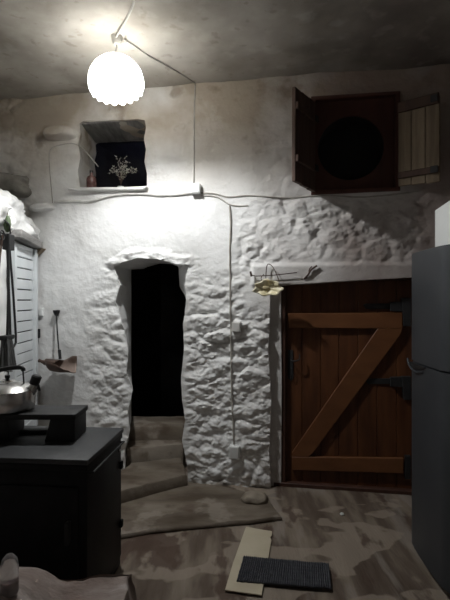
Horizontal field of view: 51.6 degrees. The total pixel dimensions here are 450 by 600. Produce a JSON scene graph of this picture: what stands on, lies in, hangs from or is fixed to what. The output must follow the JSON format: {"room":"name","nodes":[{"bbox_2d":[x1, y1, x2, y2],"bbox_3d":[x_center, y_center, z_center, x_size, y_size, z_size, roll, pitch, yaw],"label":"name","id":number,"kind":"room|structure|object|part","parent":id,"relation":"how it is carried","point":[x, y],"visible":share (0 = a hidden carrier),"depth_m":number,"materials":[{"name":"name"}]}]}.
{"room":"traditional dwelling","nodes":[
{"label":"traditional dwelling","id":0,"kind":"room"},
{"bbox_2d":[0,188,39,379],"bbox_3d":[-1.881,0.328,3.414,0.760,2.383,1.492,0,0,-6],"label":"wall","id":1,"kind":"structure","parent":0,"point":[9,203],"depth_m":3.48,"materials":[{"name":"white paint"}]},
{"bbox_2d":[0,219,14,250],"bbox_3d":[-1.541,-0.449,3.105,0.155,0.209,0.391,0,0,0],"label":"tool rack","id":2,"kind":"object","parent":1,"relation":"attached to","point":[9,238],"visible":0.91,"depth_m":3.19,"materials":[{"name":"black metal"}]},
{"bbox_2d":[0,230,4,262],"bbox_3d":[-1.490,-0.032,3.081,0.044,0.865,0.068,0,0,0],"label":"poker","id":3,"kind":"object","parent":2,"relation":"hanging from","point":[2,238],"visible":1,"depth_m":3.07,"materials":[{"name":"black metal"}]},
{"bbox_3d":[-1.488,-0.015,3.073,0.042,0.831,0.035,0,0,-22],"label":"rod","id":4,"kind":"part","parent":3,"relation":"part of","materials":[{"name":"silver metal"}]},
{"bbox_2d":[4,213,10,231],"bbox_3d":[-1.511,-0.558,3.220,0.058,0.180,0.050,0,0,0],"label":"gourd","id":5,"kind":"object","parent":2,"relation":"on","point":[6,226],"visible":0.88,"depth_m":3.20,"materials":[{"name":"green plant"}]},
{"bbox_2d":[0,244,15,371],"bbox_3d":[-1.462,0.051,3.139,0.075,0.863,0.184,0,0,-6],"label":"brush","id":6,"kind":"object","parent":2,"relation":"hanging from","point":[7,354],"visible":0.8,"depth_m":3.11,"materials":[{"name":"black metal"}]},
{"bbox_3d":[-1.465,-0.060,3.143,0.021,0.642,0.078,0,0,-15],"label":"handle","id":7,"kind":"part","parent":6,"relation":"part of","materials":[{"name":"black metal"}]},
{"bbox_2d":[6,250,16,346],"bbox_3d":[-1.489,-0.012,3.254,0.041,0.699,0.123,0,0,0],"label":"tongs","id":8,"kind":"object","parent":2,"relation":"hanging from","point":[11,269],"visible":0.62,"depth_m":3.27,"materials":[{"name":"black metal"}]},
{"bbox_3d":[-1.487,-0.011,3.223,0.038,0.698,0.062,0,0,0],"label":"arm","id":9,"kind":"part","parent":8,"relation":"part of","materials":[{"name":"black metal"}]},
{"bbox_3d":[-1.491,-0.012,3.272,0.036,0.699,0.086,0,0,0],"label":"arm","id":10,"kind":"part","parent":8,"relation":"part of","materials":[{"name":"black metal"}]},
{"bbox_2d":[9,243,39,425],"bbox_3d":[-1.628,0.323,3.769,0.075,1.515,0.537,0,0,-3],"label":"door","id":11,"kind":"structure","parent":1,"relation":"in","point":[24,259],"depth_m":3.80,"materials":[{"name":"white paint"}]},
{"bbox_2d":[9,229,42,248],"bbox_3d":[-1.601,-0.487,3.751,0.100,0.094,0.548,0,0,-6],"label":"wooden lintel","id":12,"kind":"object","parent":11,"relation":"on","point":[22,237],"visible":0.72,"depth_m":3.64,"materials":[{"name":"grey wood"}]},
{"bbox_2d":[38,308,43,315],"bbox_3d":[-1.600,0.105,4.061,0.043,0.070,0.053,0,0,10],"label":"light switch","id":13,"kind":"object","parent":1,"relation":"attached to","point":[40,310],"visible":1,"depth_m":4.04,"materials":[{"name":"white plastic"}]},
{"bbox_2d":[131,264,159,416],"bbox_3d":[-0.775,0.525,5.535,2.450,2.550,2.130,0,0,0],"label":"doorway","id":14,"kind":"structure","parent":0,"point":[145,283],"depth_m":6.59,"materials":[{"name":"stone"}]},
{"bbox_2d":[0,64,449,487],"bbox_3d":[-0.188,-0.161,4.083,4.443,3.392,0.722,0,0,8],"label":"wall","id":15,"kind":"structure","parent":0,"point":[243,129],"depth_m":3.82,"materials":[{"name":"white paint"}]},
{"bbox_2d":[0,172,31,197],"bbox_3d":[-1.887,-0.989,4.055,0.410,0.217,0.317,0,0,0],"label":"stone block","id":16,"kind":"object","parent":15,"relation":"attached to","point":[17,185],"visible":0.78,"depth_m":3.93,"materials":[{"name":"grey stone"}]},
{"bbox_2d":[37,242,45,256],"bbox_3d":[-1.606,-0.435,4.041,0.088,0.136,0.080,0,0,10],"label":"corner shelf","id":17,"kind":"object","parent":15,"relation":"attached to","point":[39,251],"visible":0.41,"depth_m":4.02,"materials":[{"name":"brown wood"}]},
{"bbox_2d":[38,310,76,372],"bbox_3d":[-1.403,0.347,3.920,0.352,0.523,0.183,0,0,29],"label":"scoop","id":18,"kind":"object","parent":15,"relation":"hanging from","point":[69,365],"visible":1,"depth_m":3.93,"materials":[{"name":"black metal"}]},
{"bbox_3d":[-1.412,0.318,3.941,0.026,0.363,0.115,0,0,-38],"label":"handle","id":19,"kind":"part","parent":18,"relation":"part of","materials":[{"name":"black metal"}]},
{"bbox_2d":[49,143,98,202],"bbox_3d":[-1.301,-1.098,3.993,0.461,0.510,0.024,0,0,11],"label":"power cable","id":20,"kind":"object","parent":15,"relation":"attached to","point":[64,143],"visible":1,"depth_m":4.02,"materials":[{"name":"white plastic"}]},
{"bbox_2d":[86,170,96,186],"bbox_3d":[-1.164,-1.043,4.055,0.086,0.170,0.086,0,0,0],"label":"bottle","id":21,"kind":"object","parent":15,"relation":"on","point":[91,181],"visible":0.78,"depth_m":4.02,"materials":[{"name":"red plastic"}]},
{"bbox_2d":[67,121,147,191],"bbox_3d":[-0.938,-1.285,4.223,1.000,0.770,0.650,0,0,10],"label":"window","id":22,"kind":"structure","parent":15,"relation":"in","point":[109,138],"depth_m":4.46,"materials":[{"name":"white plaster"}]},
{"bbox_3d":[-0.953,-0.934,4.175,0.719,0.044,0.550,0,0,10],"label":"sill","id":23,"kind":"part","parent":22,"relation":"part of","materials":[{"name":"white paint"}]},
{"bbox_3d":[-0.894,-1.275,4.474,0.900,0.690,0.010,0,0,10],"label":"pane","id":24,"kind":"part","parent":22,"relation":"part of","materials":[{"name":"black"}]},
{"bbox_2d":[109,156,137,186],"bbox_3d":[-0.909,-1.121,4.136,0.290,0.326,0.114,0,0,8],"label":"dried plant","id":25,"kind":"object","parent":22,"relation":"on","point":[121,167],"visible":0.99,"depth_m":4.13,"materials":[{"name":"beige plant"}]},
{"bbox_2d":[54,192,190,202],"bbox_3d":[-0.880,-0.867,3.924,1.216,0.071,0.036,0,0,10],"label":"power cable","id":26,"kind":"object","parent":15,"relation":"attached to","point":[132,193],"visible":0.99,"depth_m":3.92,"materials":[{"name":"white plastic"}]},
{"bbox_2d":[190,183,200,194],"bbox_3d":[-0.238,-0.908,3.811,0.080,0.079,0.083,0,0,10],"label":"junction box","id":27,"kind":"object","parent":15,"relation":"attached to","point":[195,188],"visible":1,"depth_m":3.77,"materials":[{"name":"white plastic"}]},
{"bbox_2d":[201,195,247,206],"bbox_3d":[-0.005,-0.809,3.785,0.389,0.109,0.019,0,0,10],"label":"power cable","id":28,"kind":"object","parent":15,"relation":"attached to","point":[201,195],"visible":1,"depth_m":3.78,"materials":[{"name":"white plastic"}]},
{"bbox_2d":[229,206,234,443],"bbox_3d":[0.056,0.202,3.776,0.054,1.931,0.037,0,0,32],"label":"power cable","id":29,"kind":"object","parent":15,"relation":"attached to","point":[229,206],"visible":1,"depth_m":3.77,"materials":[{"name":"grey plastic"}]},
{"bbox_2d":[229,444,239,459],"bbox_3d":[0.079,1.223,3.757,0.082,0.102,0.093,0,0,10],"label":"power socket","id":30,"kind":"object","parent":15,"relation":"attached to","point":[234,450],"visible":1,"depth_m":3.71,"materials":[{"name":"white plastic"}]},
{"bbox_2d":[232,322,240,331],"bbox_3d":[0.096,0.219,3.768,0.070,0.082,0.093,0,0,10],"label":"light switch","id":31,"kind":"object","parent":15,"relation":"attached to","point":[236,326],"visible":0.93,"depth_m":3.72,"materials":[{"name":"white plastic"}]},
{"bbox_2d":[250,264,296,295],"bbox_3d":[0.375,-0.158,3.638,0.372,0.258,0.058,0,0,10],"label":"shell ornament","id":32,"kind":"object","parent":15,"relation":"attached to","point":[266,287],"visible":1,"depth_m":3.64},
{"bbox_2d":[269,292,281,485],"bbox_3d":[0.409,0.680,3.846,0.126,1.680,0.148,0,0,10],"label":"trim","id":33,"kind":"structure","parent":15,"relation":"attached to","point":[275,358],"depth_m":3.77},
{"bbox_2d":[201,191,417,197],"bbox_3d":[0.633,-0.837,3.670,1.686,0.094,0.030,0,0,10],"label":"power cable","id":34,"kind":"object","parent":15,"relation":"attached to","point":[413,191],"visible":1,"depth_m":3.65,"materials":[{"name":"white plastic"}]},
{"bbox_2d":[303,265,316,279],"bbox_3d":[0.664,-0.216,3.617,0.110,0.115,0.021,0,0,18],"label":"twig","id":35,"kind":"object","parent":15,"relation":"attached to","point":[315,266],"visible":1,"depth_m":3.61,"materials":[{"name":"grey wood"}]},
{"bbox_2d":[274,278,412,494],"bbox_3d":[0.972,0.640,3.737,1.152,1.760,0.150,0,0,10],"label":"door","id":36,"kind":"structure","parent":15,"relation":"in","point":[346,347],"depth_m":3.71,"materials":[{"name":"brown wood"}]},
{"bbox_2d":[292,87,439,194],"bbox_3d":[1.016,-1.214,3.603,1.065,0.774,0.591,0,0,0],"label":"window","id":37,"kind":"structure","parent":15,"relation":"in","point":[362,142],"depth_m":3.61,"materials":[{"name":"brown wood"}]},
{"bbox_2d":[292,87,314,191],"bbox_3d":[0.595,-1.195,3.494,0.028,0.700,0.357,0,0,35],"label":"shutter","id":38,"kind":"object","parent":37,"relation":"attached to","point":[303,107],"depth_m":3.44,"materials":[{"name":"brown wood"}]},
{"bbox_3d":[1.017,-1.213,3.667,0.667,0.772,0.152,0,0,10],"label":"frame","id":39,"kind":"part","parent":37,"relation":"part of","materials":[{"name":"brown wood"}]},
{"bbox_2d":[398,96,439,186],"bbox_3d":[1.430,-1.157,3.430,0.295,0.615,0.026,0,0,39],"label":"shutter","id":40,"kind":"object","parent":37,"relation":"attached to","point":[418,118],"depth_m":3.41,"materials":[{"name":"brown wood"}]},
{"bbox_2d":[0,0,449,98],"bbox_3d":[-0.250,-1.778,1.325,4.700,0.058,6.050,0,0,0],"label":"ceiling","id":41,"kind":"structure","parent":0,"point":[48,48],"depth_m":3.15,"materials":[{"name":"paint"}]},
{"bbox_2d":[88,33,143,105],"bbox_3d":[-0.727,-1.573,3.108,0.365,0.428,0.368,0,0,0],"label":"pendant lamp","id":42,"kind":"object","parent":41,"relation":"hanging from","point":[114,78],"visible":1,"depth_m":3.09,"materials":[{"name":"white glass"}]},
{"bbox_3d":[-0.731,-1.482,3.112,0.083,0.084,0.083,0,0,0],"label":"bulb","id":43,"kind":"part","parent":42,"relation":"part of","materials":[{"name":"white glass"}]},
{"bbox_2d":[115,0,135,37],"bbox_3d":[-0.577,-1.760,2.802,0.047,0.042,0.650,0,0,-24],"label":"power cable","id":44,"kind":"object","parent":41,"relation":"attached to","point":[134,1],"visible":1,"depth_m":2.91,"materials":[{"name":"white plastic"}]},
{"bbox_2d":[124,39,195,182],"bbox_3d":[-0.460,-1.376,3.481,0.022,0.828,0.825,0,0,32],"label":"power cable","id":45,"kind":"object","parent":41,"relation":"attached to","point":[124,39],"visible":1,"depth_m":3.81,"materials":[{"name":"white plastic"}]},
{"bbox_2d":[115,457,449,599],"bbox_3d":[-0.250,1.506,1.400,4.700,0.012,6.200,0,0,0],"label":"floor","id":46,"kind":"structure","parent":0,"point":[370,553],"depth_m":2.79,"materials":[{"name":"stone"}]},
{"bbox_2d":[0,425,124,579],"bbox_3d":[-1.054,1.115,2.413,0.935,0.770,0.574,0,0,5],"label":"stove","id":47,"kind":"object","parent":46,"relation":"on","point":[60,502],"visible":0.94,"depth_m":2.16,"materials":[{"name":"metal"}]},
{"bbox_3d":[-0.873,1.120,2.160,0.400,0.520,0.025,0,0,5],"label":"stove door","id":48,"kind":"part","parent":47,"relation":"part of","materials":[{"name":"black metal"}]},
{"bbox_2d":[0,405,87,441],"bbox_3d":[-1.052,0.657,2.490,0.575,0.145,0.220,0,0,0],"label":"trivet","id":49,"kind":"object","parent":47,"relation":"on","point":[67,423],"visible":0.98,"depth_m":2.39,"materials":[{"name":"black metal"}]},
{"bbox_3d":[-1.222,0.672,2.490,0.215,0.116,0.200,0,0,0],"label":"leg","id":50,"kind":"part","parent":49,"relation":"part of","materials":[{"name":"black metal"}]},
{"bbox_2d":[0,365,41,414],"bbox_3d":[-1.165,0.467,2.490,0.290,0.236,0.290,0,0,42],"label":"kettle","id":51,"kind":"object","parent":49,"relation":"on","point":[16,396],"visible":1,"depth_m":2.43,"materials":[{"name":"metal"}]},
{"bbox_3d":[-1.165,0.434,2.490,0.100,0.018,0.100,0,0,0],"label":"lid","id":52,"kind":"part","parent":51,"relation":"part of","materials":[{"name":"metal"}]},
{"bbox_3d":[-1.163,0.378,2.490,0.191,0.056,0.023,0,0,0],"label":"handle","id":53,"kind":"part","parent":51,"relation":"part of","materials":[{"name":"black plastic"}]},
{"bbox_3d":[-1.038,0.482,2.490,0.083,0.089,0.072,0,0,0],"label":"spout","id":54,"kind":"part","parent":51,"relation":"part of","materials":[{"name":"metal"}]},
{"bbox_3d":[-1.052,0.600,2.490,0.575,0.030,0.220,0,0,0],"label":"plate","id":55,"kind":"part","parent":49,"relation":"part of","materials":[{"name":"black metal"}]},
{"bbox_3d":[-0.850,0.672,2.490,0.156,0.116,0.200,0,0,0],"label":"leg","id":56,"kind":"part","parent":49,"relation":"part of","materials":[{"name":"black metal"}]},
{"bbox_3d":[-1.060,0.743,2.430,0.920,0.026,0.542,0,0,5],"label":"plate","id":57,"kind":"part","parent":47,"relation":"part of","materials":[{"name":"metal"}]},
{"bbox_3d":[-0.716,1.060,2.116,0.020,0.100,0.040,0,0,5],"label":"handle","id":58,"kind":"part","parent":47,"relation":"part of","materials":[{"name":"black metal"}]},
{"bbox_2d":[0,567,136,599],"bbox_3d":[-0.863,1.271,1.507,1.046,0.534,0.790,0,0,0],"label":"ledge","id":59,"kind":"object","parent":46,"relation":"on","point":[34,583],"visible":0.86,"depth_m":1.78,"materials":[{"name":"stone"}]},
{"bbox_2d":[0,553,18,597],"bbox_3d":[-0.769,0.977,1.660,0.062,0.146,0.062,0,0,0],"label":"glass jar","id":60,"kind":"object","parent":59,"relation":"on","point":[9,567],"visible":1,"depth_m":1.64,"materials":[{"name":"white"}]},
{"bbox_2d":[126,440,182,466],"bbox_3d":[-0.670,1.389,4.142,0.590,0.221,0.247,0,0,-8],"label":"stone step","id":61,"kind":"structure","parent":46,"relation":"on","point":[140,450],"depth_m":4.08,"materials":[{"name":"stone"}]},
{"bbox_2d":[129,416,184,461],"bbox_3d":[-0.687,1.332,4.459,0.667,0.337,0.415,0,0,0],"label":"stone step","id":62,"kind":"structure","parent":46,"relation":"on","point":[160,427],"depth_m":4.29,"materials":[{"name":"stone"}]},
{"bbox_2d":[121,482,281,538],"bbox_3d":[-0.257,1.487,3.376,1.294,0.026,0.951,0,0,0],"label":"stone step","id":63,"kind":"structure","parent":46,"relation":"on","point":[193,505],"depth_m":3.26,"materials":[{"name":"stone"}]},
{"bbox_2d":[121,458,186,503],"bbox_3d":[-0.580,1.430,3.724,0.545,0.093,0.638,0,0,-13],"label":"stone step","id":64,"kind":"structure","parent":63,"relation":"on","point":[139,479],"depth_m":3.65,"materials":[{"name":"stone"}]},
{"bbox_2d":[241,491,268,504],"bbox_3d":[0.219,1.461,3.426,0.208,0.080,0.156,0,0,0],"label":"flat stone","id":65,"kind":"object","parent":63,"relation":"on","point":[250,497],"visible":0.98,"depth_m":3.38,"materials":[{"name":"beige stone"}]},
{"bbox_2d":[225,527,271,595],"bbox_3d":[0.157,1.496,2.712,0.191,0.005,0.688,0,0,11],"label":"sheet","id":66,"kind":"object","parent":46,"relation":"on","point":[255,542],"visible":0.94,"depth_m":2.74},
{"bbox_2d":[236,555,331,589],"bbox_3d":[0.324,1.484,2.545,0.496,0.018,0.241,0,0,9],"label":"rubber mat","id":67,"kind":"object","parent":66,"relation":"on","point":[295,573],"visible":1,"depth_m":2.53,"materials":[{"name":"black rubber"}]},
{"bbox_2d":[407,244,449,593],"bbox_3d":[1.400,0.613,2.534,0.648,1.775,0.526,0,0,3],"label":"refrigerator","id":68,"kind":"object","parent":46,"relation":"on","point":[430,366],"visible":1,"depth_m":2.46,"materials":[{"name":"grey metal"}]},
{"bbox_3d":[1.090,0.382,2.681,0.017,0.069,0.243,0,0,3],"label":"handle","id":69,"kind":"part","parent":68,"relation":"part of","materials":[{"name":"metal"}]},
{"bbox_3d":[1.121,0.908,2.546,0.052,1.084,0.525,0,0,3],"label":"door","id":70,"kind":"part","parent":68,"relation":"part of","materials":[{"name":"metal"}]},
{"bbox_3d":[1.121,0.042,2.546,0.052,0.633,0.525,0,0,3],"label":"door","id":71,"kind":"part","parent":68,"relation":"part of","materials":[{"name":"metal"}]},
{"bbox_2d":[435,201,449,246],"bbox_3d":[1.400,-0.403,2.530,0.400,0.250,0.340,0,0,10],"label":"storage box","id":72,"kind":"object","parent":68,"relation":"on","point":[442,214],"visible":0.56,"depth_m":2.58,"materials":[{"name":"white plastic"}]}
]}

